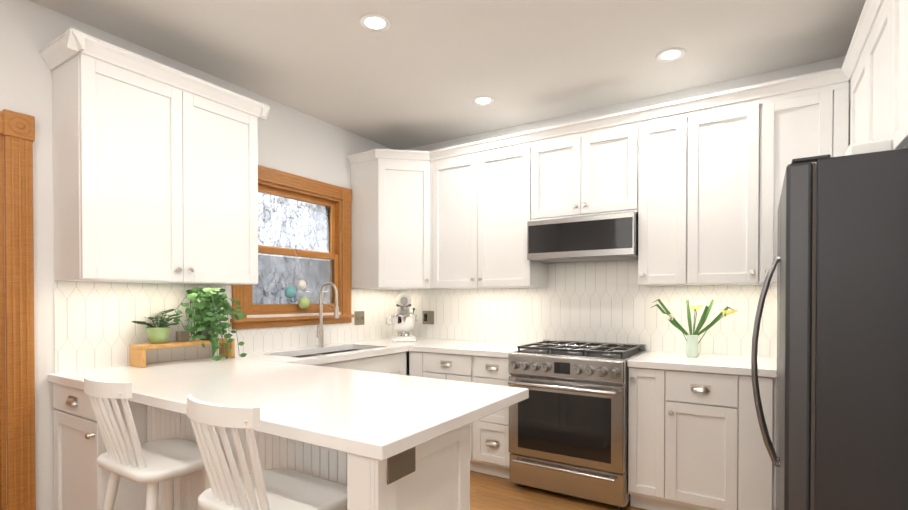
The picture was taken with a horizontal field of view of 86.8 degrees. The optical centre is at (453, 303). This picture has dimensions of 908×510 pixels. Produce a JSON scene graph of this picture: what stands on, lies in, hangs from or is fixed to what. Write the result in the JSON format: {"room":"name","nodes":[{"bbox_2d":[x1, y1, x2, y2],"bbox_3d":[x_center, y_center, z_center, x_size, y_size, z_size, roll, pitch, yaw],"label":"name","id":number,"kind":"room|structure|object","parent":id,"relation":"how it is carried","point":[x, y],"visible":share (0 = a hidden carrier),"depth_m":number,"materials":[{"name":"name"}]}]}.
{"room":"kitchen","nodes":[
{"label":"kitchen","id":0,"kind":"room"},
{"bbox_2d":[0,0,390,509],"bbox_3d":[-1.992,-0.095,2.457,0.120,2.700,5.200,0,1,32],"label":"wall","id":1,"kind":"structure","parent":0,"point":[294,141],"depth_m":2.35,"materials":[{"name":"paint"}]},
{"bbox_2d":[0,109,35,509],"bbox_3d":[-2.348,0.187,1.858,0.157,2.147,1.115,0,1,32],"label":"door frame","id":2,"kind":"structure","parent":1,"relation":"attached to","point":[17,403],"depth_m":2.24,"materials":[{"name":"brown wood"}]},
{"bbox_2d":[39,28,269,284],"bbox_3d":[-1.570,-0.669,2.651,0.375,1.104,1.024,0,1,32],"label":"upper cabinet","id":3,"kind":"object","parent":1,"relation":"attached to","point":[155,171],"visible":1,"depth_m":2.44,"materials":[{"name":"paint"}]},
{"bbox_2d":[54,281,396,372],"bbox_3d":[-1.259,0.109,3.494,0.006,0.464,2.664,0,1,32],"label":"tile backsplash","id":4,"kind":"structure","parent":1,"relation":"attached to","point":[95,327],"depth_m":2.71,"materials":[{"name":"white tile"}]},
{"bbox_2d":[176,331,188,341],"bbox_3d":[-1.582,0.188,2.797,0.040,0.060,0.060,0,1,32],"label":"electrical outlet","id":5,"kind":"object","parent":4,"relation":"attached to","point":[182,336],"visible":0.98,"depth_m":2.78,"materials":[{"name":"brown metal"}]},
{"bbox_2d":[355,311,363,324],"bbox_3d":[-0.818,0.124,4.171,0.010,0.120,0.120,0,1,32],"label":"outlet","id":6,"kind":"object","parent":4,"relation":"attached to","point":[359,317],"visible":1,"depth_m":4.17,"materials":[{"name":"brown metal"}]},
{"bbox_2d":[230,165,353,328],"bbox_3d":[-1.208,-0.400,3.636,0.166,1.127,1.106,0,1,32],"label":"window","id":7,"kind":"structure","parent":1,"relation":"in","point":[271,233],"depth_m":3.71,"materials":[{"name":"brown wood"}]},
{"bbox_2d":[253,255,330,303],"bbox_3d":[-1.253,-0.150,3.672,0.002,0.408,0.827,0,1,32],"label":"screen","id":8,"kind":"object","parent":7,"relation":"attached to","point":[286,273],"depth_m":3.64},
{"bbox_2d":[284,248,309,308],"bbox_3d":[-1.170,-0.187,3.572,0.080,0.454,0.217,0,1,32],"label":"ornament","id":9,"kind":"object","parent":7,"relation":"hanging from","point":[290,292],"visible":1,"depth_m":3.58,"materials":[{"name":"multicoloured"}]},
{"bbox_2d":[29,0,865,149],"bbox_3d":[-0.268,-1.465,1.347,4.207,0.060,5.440,0,1,32],"label":"ceiling","id":10,"kind":"structure","parent":0,"point":[417,73],"depth_m":2.72,"materials":[{"name":"paint"}]},
{"bbox_2d":[359,14,390,31],"bbox_3d":[-0.406,-1.441,2.466,0.160,0.004,0.160,0,1,32],"label":"recessed light","id":11,"kind":"object","parent":10,"relation":"in","point":[375,22],"visible":1,"depth_m":2.46,"materials":[{"name":"white plastic"}]},
{"bbox_2d":[472,96,493,105],"bbox_3d":[0.209,-1.450,3.432,0.160,0.004,0.160,0,1,32],"label":"recessed light","id":12,"kind":"object","parent":10,"relation":"in","point":[483,100],"visible":1,"depth_m":3.43,"materials":[{"name":"white plastic"}]},
{"bbox_2d":[656,48,685,61],"bbox_3d":[1.258,-1.444,2.789,0.160,0.004,0.160,0,1,32],"label":"recessed light","id":13,"kind":"object","parent":10,"relation":"in","point":[670,54],"visible":1,"depth_m":2.78,"materials":[{"name":"white plastic"}]},
{"bbox_2d":[470,471,645,509],"bbox_3d":[-0.268,1.295,1.373,4.207,0.060,5.440,0,1,32],"label":"floor","id":14,"kind":"structure","parent":0,"point":[489,492],"depth_m":3.08,"materials":[{"name":"brown wood"}]},
{"bbox_2d":[84,375,224,509],"bbox_3d":[-1.134,0.762,1.808,0.474,1.001,0.390,0,1,32],"label":"bar stool","id":15,"kind":"object","parent":14,"relation":"on","point":[152,465],"visible":0.94,"depth_m":1.69,"materials":[{"name":"paint"}]},
{"bbox_2d":[53,383,469,509],"bbox_3d":[-0.850,0.820,2.159,2.117,0.868,0.919,0,1,32],"label":"base cabinet","id":16,"kind":"object","parent":14,"relation":"on","point":[438,478],"visible":0.21,"depth_m":1.85,"materials":[{"name":"paint"}]},
{"bbox_2d":[48,338,439,389],"bbox_3d":[-0.998,0.453,3.310,0.630,0.240,2.686,0,1,32],"label":"countertop","id":17,"kind":"structure","parent":16,"relation":"on","point":[337,352],"depth_m":2.89,"materials":[{"name":"white stone"}]},
{"bbox_2d":[129,338,234,367],"bbox_3d":[-1.567,0.278,2.803,0.140,0.118,0.535,0,1,32],"label":"shelf","id":18,"kind":"object","parent":17,"relation":"on","point":[137,355],"visible":0.88,"depth_m":2.65,"materials":[{"name":"brown wood"}]},
{"bbox_2d":[131,309,182,343],"bbox_3d":[-1.638,0.123,2.668,0.209,0.192,0.246,0,1,32],"label":"potted plant","id":19,"kind":"object","parent":18,"relation":"on","point":[157,334],"visible":1,"depth_m":2.65,"materials":[{"name":"ceramic"}]},
{"bbox_2d":[173,288,246,360],"bbox_3d":[-1.456,0.118,2.882,0.280,0.431,0.347,0,1,32],"label":"trailing plant","id":20,"kind":"object","parent":18,"relation":"on","point":[206,327],"visible":1,"depth_m":2.87,"materials":[{"name":"green plant"}]},
{"bbox_2d":[316,282,338,346],"bbox_3d":[-0.967,0.080,3.651,0.216,0.498,0.084,0,1,32],"label":"sink faucet","id":21,"kind":"object","parent":17,"relation":"on","point":[320,335],"visible":1,"depth_m":3.69,"materials":[{"name":"silver metal"}]},
{"bbox_2d":[385,293,417,341],"bbox_3d":[-0.446,0.116,4.242,0.356,0.414,0.370,0,1,32],"label":"stand mixer","id":22,"kind":"object","parent":17,"relation":"on","point":[403,321],"visible":1,"depth_m":4.12,"materials":[{"name":"white plastic"}]},
{"bbox_2d":[123,358,528,460],"bbox_3d":[-0.574,0.366,1.983,1.511,0.040,0.904,0,1,32],"label":"countertop","id":23,"kind":"structure","parent":16,"relation":"on","point":[296,394],"depth_m":1.75,"materials":[{"name":"white stone"}]},
{"bbox_2d":[387,447,414,484],"bbox_3d":[-0.140,0.433,1.293,0.006,0.072,0.120,0,1,32],"label":"outlet","id":24,"kind":"object","parent":16,"relation":"attached to","point":[400,465],"visible":0.9,"depth_m":1.28,"materials":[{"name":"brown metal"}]},
{"bbox_2d":[408,340,534,357],"bbox_3d":[0.187,0.349,3.776,0.872,0.040,0.627,0,1,32],"label":"countertop","id":25,"kind":"structure","parent":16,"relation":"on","point":[473,348],"depth_m":3.63,"materials":[{"name":"white stone"}]},
{"bbox_2d":[627,351,776,377],"bbox_3d":[1.637,0.357,2.853,1.031,0.040,0.627,0,1,32],"label":"countertop","id":26,"kind":"structure","parent":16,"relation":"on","point":[706,363],"depth_m":2.76,"materials":[{"name":"white stone"}]},
{"bbox_2d":[651,299,738,356],"bbox_3d":[1.518,0.151,3.046,0.498,0.367,0.213,0,1,32],"label":"vase","id":27,"kind":"object","parent":26,"relation":"on","point":[692,343],"visible":1,"depth_m":3.02,"materials":[{"name":"green plant"}]},
{"bbox_2d":[186,394,346,509],"bbox_3d":[-0.560,0.765,1.443,0.474,1.001,0.390,0,1,32],"label":"bar stool","id":28,"kind":"object","parent":14,"relation":"on","point":[258,488],"visible":0.94,"depth_m":1.35,"materials":[{"name":"paint"}]},
{"bbox_2d":[314,352,405,374],"bbox_3d":[-0.921,0.808,3.427,0.635,0.868,1.148,0,1,32],"label":"base cabinet","id":29,"kind":"object","parent":14,"relation":"on","point":[393,363],"depth_m":3.48,"materials":[{"name":"paint"}]},
{"bbox_2d":[409,351,428,377],"bbox_3d":[-0.111,0.803,3.980,0.191,0.868,0.606,0,1,32],"label":"base cabinet","id":30,"kind":"object","parent":14,"relation":"on","point":[418,361],"depth_m":3.72,"materials":[{"name":"paint"}]},
{"bbox_2d":[429,352,472,470],"bbox_3d":[0.109,0.804,3.840,0.447,0.868,0.606,0,1,32],"label":"base cabinet","id":31,"kind":"object","parent":14,"relation":"on","point":[454,367],"depth_m":3.55,"materials":[{"name":"paint"}]},
{"bbox_2d":[473,356,510,478],"bbox_3d":[0.400,0.806,3.655,0.381,0.868,0.606,0,1,32],"label":"base cabinet","id":32,"kind":"object","parent":14,"relation":"on","point":[491,453],"depth_m":3.39,"materials":[{"name":"paint"}]},
{"bbox_2d":[508,339,646,508],"bbox_3d":[0.840,0.766,3.278,0.758,0.961,0.729,0,1,32],"label":"gas range","id":33,"kind":"object","parent":14,"relation":"on","point":[568,426],"visible":1,"depth_m":3.01,"materials":[{"name":"silver metal"}]},
{"bbox_2d":[628,367,680,509],"bbox_3d":[1.319,0.811,3.070,0.267,0.868,0.606,0,1,32],"label":"base cabinet","id":34,"kind":"object","parent":14,"relation":"on","point":[652,418],"depth_m":2.82,"materials":[{"name":"paint"}]},
{"bbox_2d":[677,371,740,509],"bbox_3d":[1.514,0.813,2.946,0.416,0.868,0.606,0,1,32],"label":"base cabinet","id":35,"kind":"object","parent":14,"relation":"on","point":[695,441],"depth_m":2.66,"materials":[{"name":"paint"}]},
{"bbox_2d":[741,375,776,509],"bbox_3d":[1.729,0.814,2.809,0.214,0.868,0.606,0,1,32],"label":"base cabinet","id":36,"kind":"object","parent":14,"relation":"on","point":[758,472],"depth_m":2.53,"materials":[{"name":"paint"}]},
{"bbox_2d":[751,148,907,509],"bbox_3d":[1.658,0.395,1.736,0.994,1.734,0.905,0,1,32],"label":"refrigerator","id":37,"kind":"object","parent":14,"relation":"on","point":[840,261],"visible":1,"depth_m":1.49,"materials":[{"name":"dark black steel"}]},
{"bbox_2d":[845,139,892,155],"bbox_3d":[1.373,-0.493,1.592,0.110,0.067,0.100,0,1,32],"label":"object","id":38,"kind":"object","parent":37,"relation":"on","point":[871,146],"visible":0.52,"depth_m":1.55,"materials":[{"name":"white plastic"}]},
{"bbox_2d":[404,56,850,375],"bbox_3d":[1.160,-0.106,3.604,4.207,2.700,0.120,0,1,32],"label":"wall","id":39,"kind":"structure","parent":0,"point":[810,68],"depth_m":3.36,"materials":[{"name":"paint"}]},
{"bbox_2d":[347,148,442,289],"bbox_3d":[-0.441,-0.691,4.170,0.650,1.120,0.630,0,1,32],"label":"upper cabinet","id":40,"kind":"object","parent":39,"relation":"attached to","point":[391,188],"depth_m":3.96,"materials":[{"name":"paint"}]},
{"bbox_2d":[431,148,484,288],"bbox_3d":[0.079,-0.658,3.986,0.560,1.057,0.383,0,1,32],"label":"upper cabinet","id":41,"kind":"object","parent":39,"relation":"attached to","point":[456,177],"depth_m":3.85,"materials":[{"name":"paint"}]},
{"bbox_2d":[483,136,547,287],"bbox_3d":[0.464,-0.656,3.762,0.566,1.057,0.348,0,1,32],"label":"upper cabinet","id":42,"kind":"object","parent":39,"relation":"attached to","point":[510,171],"depth_m":3.60,"materials":[{"name":"paint"}]},
{"bbox_2d":[539,128,590,219],"bbox_3d":[0.833,-0.889,3.525,0.430,0.587,0.348,0,1,32],"label":"upper cabinet","id":43,"kind":"object","parent":39,"relation":"attached to","point":[564,157],"depth_m":3.36,"materials":[{"name":"paint"}]},
{"bbox_2d":[527,211,637,263],"bbox_3d":[0.943,-0.451,3.413,0.736,0.279,0.414,0,1,32],"label":"microwave","id":44,"kind":"object","parent":43,"relation":"attached to","point":[604,237],"visible":0.9,"depth_m":3.23,"materials":[{"name":"silver metal"}]},
{"bbox_2d":[397,260,776,357],"bbox_3d":[0.859,0.064,3.722,3.320,0.758,0.006,0,1,32],"label":"tile backsplash","id":45,"kind":"structure","parent":39,"relation":"attached to","point":[608,301],"depth_m":3.58,"materials":[{"name":"white tile"}]},
{"bbox_2d":[423,311,433,323],"bbox_3d":[-0.238,0.127,4.411,0.130,0.124,0.010,0,1,32],"label":"outlet","id":46,"kind":"object","parent":45,"relation":"attached to","point":[428,317],"visible":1,"depth_m":4.41,"materials":[{"name":"brown metal"}]},
{"bbox_2d":[591,116,638,215],"bbox_3d":[1.096,-0.887,3.358,0.429,0.587,0.348,0,1,32],"label":"upper cabinet","id":47,"kind":"object","parent":39,"relation":"attached to","point":[614,147],"depth_m":3.18,"materials":[{"name":"paint"}]},
{"bbox_2d":[638,104,702,285],"bbox_3d":[1.400,-0.650,3.166,0.410,1.057,0.348,0,1,32],"label":"upper cabinet","id":48,"kind":"object","parent":39,"relation":"attached to","point":[680,178],"depth_m":3.01,"materials":[{"name":"paint"}]},
{"bbox_2d":[699,96,774,285],"bbox_3d":[1.683,-0.649,2.987,0.504,1.057,0.348,0,1,32],"label":"upper cabinet","id":49,"kind":"object","parent":39,"relation":"attached to","point":[721,130],"depth_m":2.85,"materials":[{"name":"paint"}]},
{"bbox_2d":[743,72,850,284],"bbox_3d":[1.972,-0.647,2.764,0.481,1.057,0.413,0,1,32],"label":"upper cabinet","id":50,"kind":"object","parent":39,"relation":"attached to","point":[783,124],"depth_m":2.71,"materials":[{"name":"paint"}]},
{"bbox_2d":[847,16,870,148],"bbox_3d":[2.205,-0.887,2.132,0.628,0.690,0.521,0,1,32],"label":"upper cabinet","id":51,"kind":"object","parent":39,"relation":"attached to","point":[853,64],"depth_m":2.41,"materials":[{"name":"paint"}]},
{"bbox_2d":[859,0,882,142],"bbox_3d":[1.973,-0.852,1.769,0.628,0.627,0.578,0,1,32],"label":"upper cabinet","id":52,"kind":"object","parent":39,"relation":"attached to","point":[869,50],"depth_m":2.08,"materials":[{"name":"paint"}]},
{"bbox_2d":[879,0,907,149],"bbox_3d":[1.742,-0.849,1.405,0.628,0.627,0.521,0,1,32],"label":"upper cabinet","id":53,"kind":"object","parent":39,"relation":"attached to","point":[893,53],"depth_m":1.69,"materials":[{"name":"paint"}]}
]}

